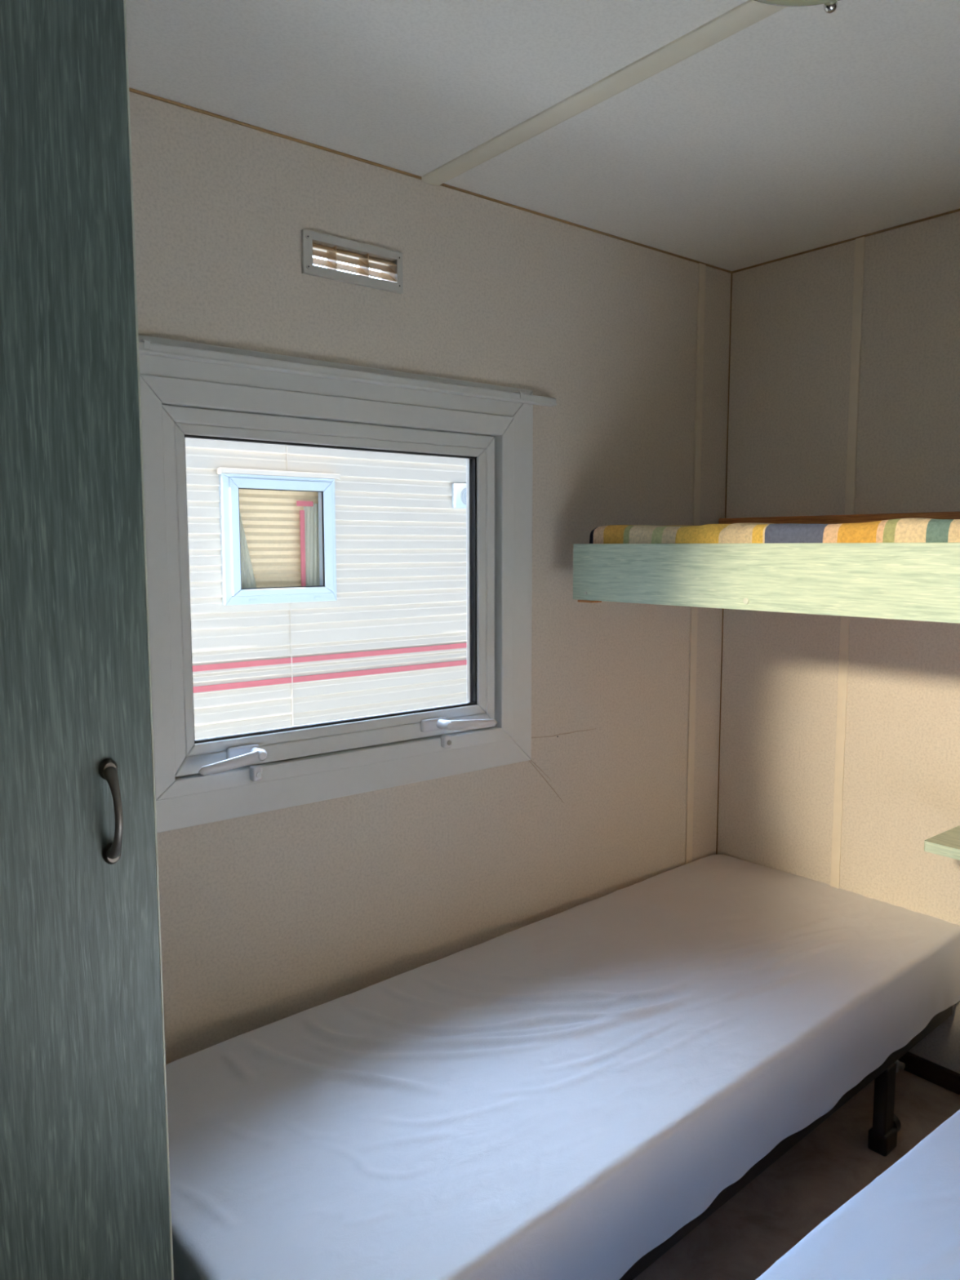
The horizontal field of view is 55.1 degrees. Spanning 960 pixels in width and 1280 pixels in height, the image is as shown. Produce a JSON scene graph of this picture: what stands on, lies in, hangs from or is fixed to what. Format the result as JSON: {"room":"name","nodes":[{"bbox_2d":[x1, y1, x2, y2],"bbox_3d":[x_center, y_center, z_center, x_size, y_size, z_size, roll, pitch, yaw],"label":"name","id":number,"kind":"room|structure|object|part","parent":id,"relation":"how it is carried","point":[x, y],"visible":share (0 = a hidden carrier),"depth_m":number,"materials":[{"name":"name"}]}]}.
{"room":"mobile home bedroom","nodes":[
{"label":"mobile home bedroom","id":0,"kind":"room"},
{"bbox_2d":[128,91,731,1064],"bbox_3d":[-0.790,0.122,1.456,3.850,2.020,0.051,-5,7,-39],"label":"wall","id":1,"kind":"structure","parent":0,"point":[267,917],"depth_m":2.02,"materials":[{"name":"beige paint"}]},
{"bbox_2d":[137,334,556,833],"bbox_3d":[-0.251,-0.112,1.839,1.037,0.850,0.109,-5,7,-39],"label":"window","id":2,"kind":"structure","parent":1,"relation":"in","point":[209,780],"depth_m":1.79,"materials":[{"name":"white plastic"}]},
{"bbox_3d":[-0.446,0.221,1.653,0.121,0.032,0.014,-5,8,-41],"label":"lever","id":3,"kind":"part","parent":2,"relation":"part of","materials":[{"name":"white paint"}]},
{"bbox_3d":[-0.439,0.209,1.705,0.064,0.027,0.012,-5,7,-39],"label":"handle","id":4,"kind":"part","parent":2,"relation":"part of","materials":[{"name":"white paint"}]},
{"bbox_3d":[-0.270,-0.104,1.848,0.740,0.648,0.051,-5,7,-39],"label":"sash","id":5,"kind":"part","parent":2,"relation":"part of","materials":[{"name":"white plastic"}]},
{"bbox_3d":[-0.238,-0.511,1.782,1.037,0.021,0.038,-5,7,-39],"label":"curtain rail","id":6,"kind":"part","parent":2,"relation":"part of","materials":[{"name":"white plastic"}]},
{"bbox_3d":[-0.100,0.181,1.976,0.064,0.027,0.012,-5,7,-39],"label":"handle","id":7,"kind":"part","parent":2,"relation":"part of","materials":[{"name":"white paint"}]},
{"bbox_3d":[-0.014,0.181,1.999,0.137,0.028,0.014,-4,7,-37],"label":"lever","id":8,"kind":"part","parent":2,"relation":"part of","materials":[{"name":"white paint"}]},
{"bbox_2d":[301,229,403,293],"bbox_3d":[-0.252,-0.728,1.787,0.221,0.078,0.041,-5,7,-39],"label":"air vent","id":9,"kind":"object","parent":1,"relation":"in","point":[308,237],"visible":1,"depth_m":1.77,"materials":[{"name":"grey plastic"}]},
{"bbox_2d":[128,87,732,273],"bbox_3d":[-0.264,-0.920,1.743,2.440,0.005,0.004,-5,7,-39],"label":"trim","id":10,"kind":"structure","parent":1,"relation":"attached to","point":[131,90],"depth_m":1.80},
{"bbox_2d":[684,262,705,864],"bbox_3d":[0.585,0.014,2.524,0.027,2.016,0.005,-5,7,-39],"label":"trim","id":11,"kind":"structure","parent":1,"relation":"attached to","point":[701,268],"depth_m":2.49,"materials":[{"name":"beige plastic"}]},
{"bbox_2d":[125,0,959,271],"bbox_3d":[-0.226,-0.853,0.660,3.860,0.080,1.860,-5,7,-39],"label":"ceiling","id":12,"kind":"structure","parent":0,"point":[801,129],"depth_m":1.53,"materials":[{"name":"paint"}]},
{"bbox_2d":[421,0,786,185],"bbox_3d":[0.444,-0.864,1.201,0.048,0.009,1.739,-5,7,-39],"label":"trim","id":13,"kind":"structure","parent":12,"relation":"attached to","point":[749,12],"depth_m":1.47,"materials":[{"name":"beige plastic"}]},
{"bbox_2d":[754,0,839,13],"bbox_3d":[0.401,-0.812,1.058,0.266,0.082,0.266,-5,7,-39],"label":"ceiling lamp","id":14,"kind":"object","parent":12,"relation":"attached to","point":[829,6],"visible":1,"depth_m":1.15,"materials":[{"name":"white plastic"}]},
{"bbox_3d":[0.401,-0.802,1.059,0.266,0.063,0.266,-5,7,-39],"label":"lamp shade","id":15,"kind":"part","parent":14,"relation":"part of","materials":[{"name":"white glass"}]},
{"bbox_3d":[0.443,-0.815,1.167,0.017,0.033,0.025,5,8,40],"label":"clip knob","id":16,"kind":"part","parent":14,"relation":"part of","materials":[{"name":"silver metal"}]},
{"bbox_2d":[633,1068,959,1279],"bbox_3d":[0.294,1.183,1.287,2.510,0.060,1.840,-5,7,-39],"label":"floor","id":17,"kind":"structure","parent":0,"point":[744,1237],"depth_m":1.84,"materials":[{"name":"brown plastic"}]},
{"bbox_2d":[0,0,173,1279],"bbox_3d":[-0.754,0.176,0.988,0.592,2.008,0.691,-5,7,-39],"label":"wardrobe","id":18,"kind":"object","parent":17,"relation":"on","point":[85,1187],"visible":1,"depth_m":0.87,"materials":[{"name":"green wood"}]},
{"bbox_3d":[-0.352,0.168,0.887,0.015,0.096,0.032,-5,7,-39],"label":"handle","id":19,"kind":"part","parent":18,"relation":"part of","materials":[{"name":"grey metal"}]},
{"bbox_2d":[619,1005,952,1279],"bbox_3d":[0.244,0.980,1.836,1.733,0.234,0.688,-5,8,-41],"label":"frame","id":20,"kind":"object","parent":17,"relation":"on","point":[882,1135],"visible":0.19,"depth_m":1.87,"materials":[{"name":"black paint"}]},
{"bbox_2d":[165,854,959,1279],"bbox_3d":[0.245,0.784,1.823,1.802,0.197,0.699,-5,8,-41],"label":"mattress","id":21,"kind":"object","parent":20,"relation":"on","point":[557,1096],"visible":0.92,"depth_m":1.53,"materials":[{"name":"white fabric"}]},
{"bbox_3d":[0.857,0.974,1.953,0.044,0.160,0.028,-5,8,-41],"label":"leg","id":22,"kind":"part","parent":20,"relation":"part of","materials":[{"name":"black paint"}]},
{"bbox_3d":[0.820,1.055,1.088,1.733,0.234,0.688,-5,7,-39],"label":"frame","id":23,"kind":"object","parent":17,"relation":"on","visible":0},
{"bbox_2d":[755,1109,959,1279],"bbox_3d":[0.821,0.864,1.075,1.801,0.188,0.696,-5,7,-39],"label":"mattress","id":24,"kind":"object","parent":23,"relation":"on","point":[904,1224],"visible":1,"depth_m":1.19,"materials":[{"name":"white fabric"}]},
{"bbox_2d":[717,211,959,1073],"bbox_3d":[1.251,0.070,1.949,0.050,2.020,1.840,-5,7,-39],"label":"wall","id":25,"kind":"structure","parent":0,"point":[791,328],"depth_m":2.30,"materials":[{"name":"beige paint"}]},
{"bbox_2d":[715,273,732,854],"bbox_3d":[0.685,0.006,2.606,0.002,2.015,0.002,-5,7,-39],"label":"trim","id":26,"kind":"structure","parent":25,"relation":"attached to","point":[731,273],"depth_m":2.57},
{"bbox_2d":[573,511,959,623],"bbox_3d":[0.957,-0.137,1.690,0.702,0.224,1.735,-5,7,-39],"label":"bunk bed","id":27,"kind":"object","parent":25,"relation":"attached to","point":[906,581],"visible":0.95,"depth_m":1.67,"materials":[{"name":"green wood"}]},
{"bbox_2d":[589,517,959,543],"bbox_3d":[0.981,-0.142,1.633,0.628,0.148,1.602,-5,7,-39],"label":"mattress","id":28,"kind":"object","parent":27,"relation":"on","point":[914,530],"visible":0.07,"depth_m":1.66,"materials":[{"name":"fabric"}]},
{"bbox_3d":[1.215,-0.254,1.887,0.030,0.032,1.735,-5,7,-39],"label":"rail","id":29,"kind":"part","parent":27,"relation":"part of","materials":[{"name":"orange wood"}]},
{"bbox_2d":[732,208,959,273],"bbox_3d":[1.230,-0.931,1.829,0.004,0.005,1.736,-5,7,-39],"label":"trim","id":30,"kind":"structure","parent":25,"relation":"attached to","point":[957,210],"depth_m":2.23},
{"bbox_2d":[830,236,865,888],"bbox_3d":[0.916,0.012,2.317,0.005,1.971,0.024,-5,7,-39],"label":"trim","id":31,"kind":"structure","parent":25,"relation":"attached to","point":[860,242],"depth_m":2.28,"materials":[{"name":"beige plastic"}]},
{"bbox_2d":[897,1051,959,1094],"bbox_3d":[1.227,1.054,2.029,0.014,0.046,1.740,-5,7,-39],"label":"baseboard","id":32,"kind":"structure","parent":25,"relation":"attached to","point":[943,1077],"depth_m":2.20,"materials":[{"name":"brown wood"}]},
{"bbox_2d":[924,825,959,860],"bbox_3d":[1.119,0.456,1.913,0.250,0.060,0.279,-5,7,-39],"label":"wall shelf","id":33,"kind":"object","parent":25,"relation":"attached to","point":[947,843],"visible":1,"depth_m":1.93,"materials":[{"name":"green wood"}]},
{"label":"outside","id":34,"kind":"structure","parent":0,"visible":0},
{"bbox_3d":[-2.622,1.177,6.856,18.000,0.070,7.450,-5,7,-39],"label":"ground","id":35,"kind":"structure","parent":34,"visible":0},
{"bbox_2d":[185,437,466,738],"bbox_3d":[-1.020,-0.202,5.917,11.600,2.760,2.400,-5,7,-39],"label":"home","id":36,"kind":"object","parent":35,"relation":"on","point":[384,629],"visible":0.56,"depth_m":4.66,"materials":[{"name":"white paint"}]},
{"bbox_2d":[239,509,257,588],"bbox_3d":[-1.125,-0.476,4.369,0.160,0.580,0.012,-5,7,-39],"label":"curtain","id":37,"kind":"object","parent":36,"relation":"hanging from","point":[248,580],"visible":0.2,"depth_m":4.39,"materials":[{"name":"beige fabric"}]},
{"bbox_2d":[216,467,340,480],"bbox_3d":[-0.950,-0.789,4.395,0.623,0.031,0.046,-5,7,-39],"label":"hood","id":38,"kind":"object","parent":36,"relation":"attached to","point":[222,473],"depth_m":4.37,"materials":[{"name":"white paint"}]},
{"bbox_2d":[239,488,318,587],"bbox_3d":[-0.982,-0.491,4.510,0.560,0.620,0.014,-5,7,-39],"label":"blind","id":39,"kind":"object","parent":36,"relation":"attached to","point":[270,518],"visible":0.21,"depth_m":4.49,"materials":[{"name":"beige fabric"}]},
{"bbox_3d":[-0.957,-0.494,4.441,0.535,0.548,0.060,-5,7,-39],"label":"sash","id":40,"kind":"part","parent":36,"relation":"part of","materials":[{"name":"white plastic"}]},
{"bbox_2d":[296,501,319,586],"bbox_3d":[-0.842,-0.449,4.596,0.160,0.480,0.020,-5,7,-39],"label":"curtain","id":41,"kind":"object","parent":36,"relation":"hanging from","point":[308,517],"visible":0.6,"depth_m":4.59,"materials":[{"name":"beige fabric"}]},
{"bbox_2d":[460,488,466,504],"bbox_3d":[-0.068,-0.796,5.103,0.096,0.096,0.004,-5,7,-39],"label":"grille","id":42,"kind":"object","parent":36,"relation":"attached to","point":[463,491],"depth_m":5.08,"materials":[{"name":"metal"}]}
]}

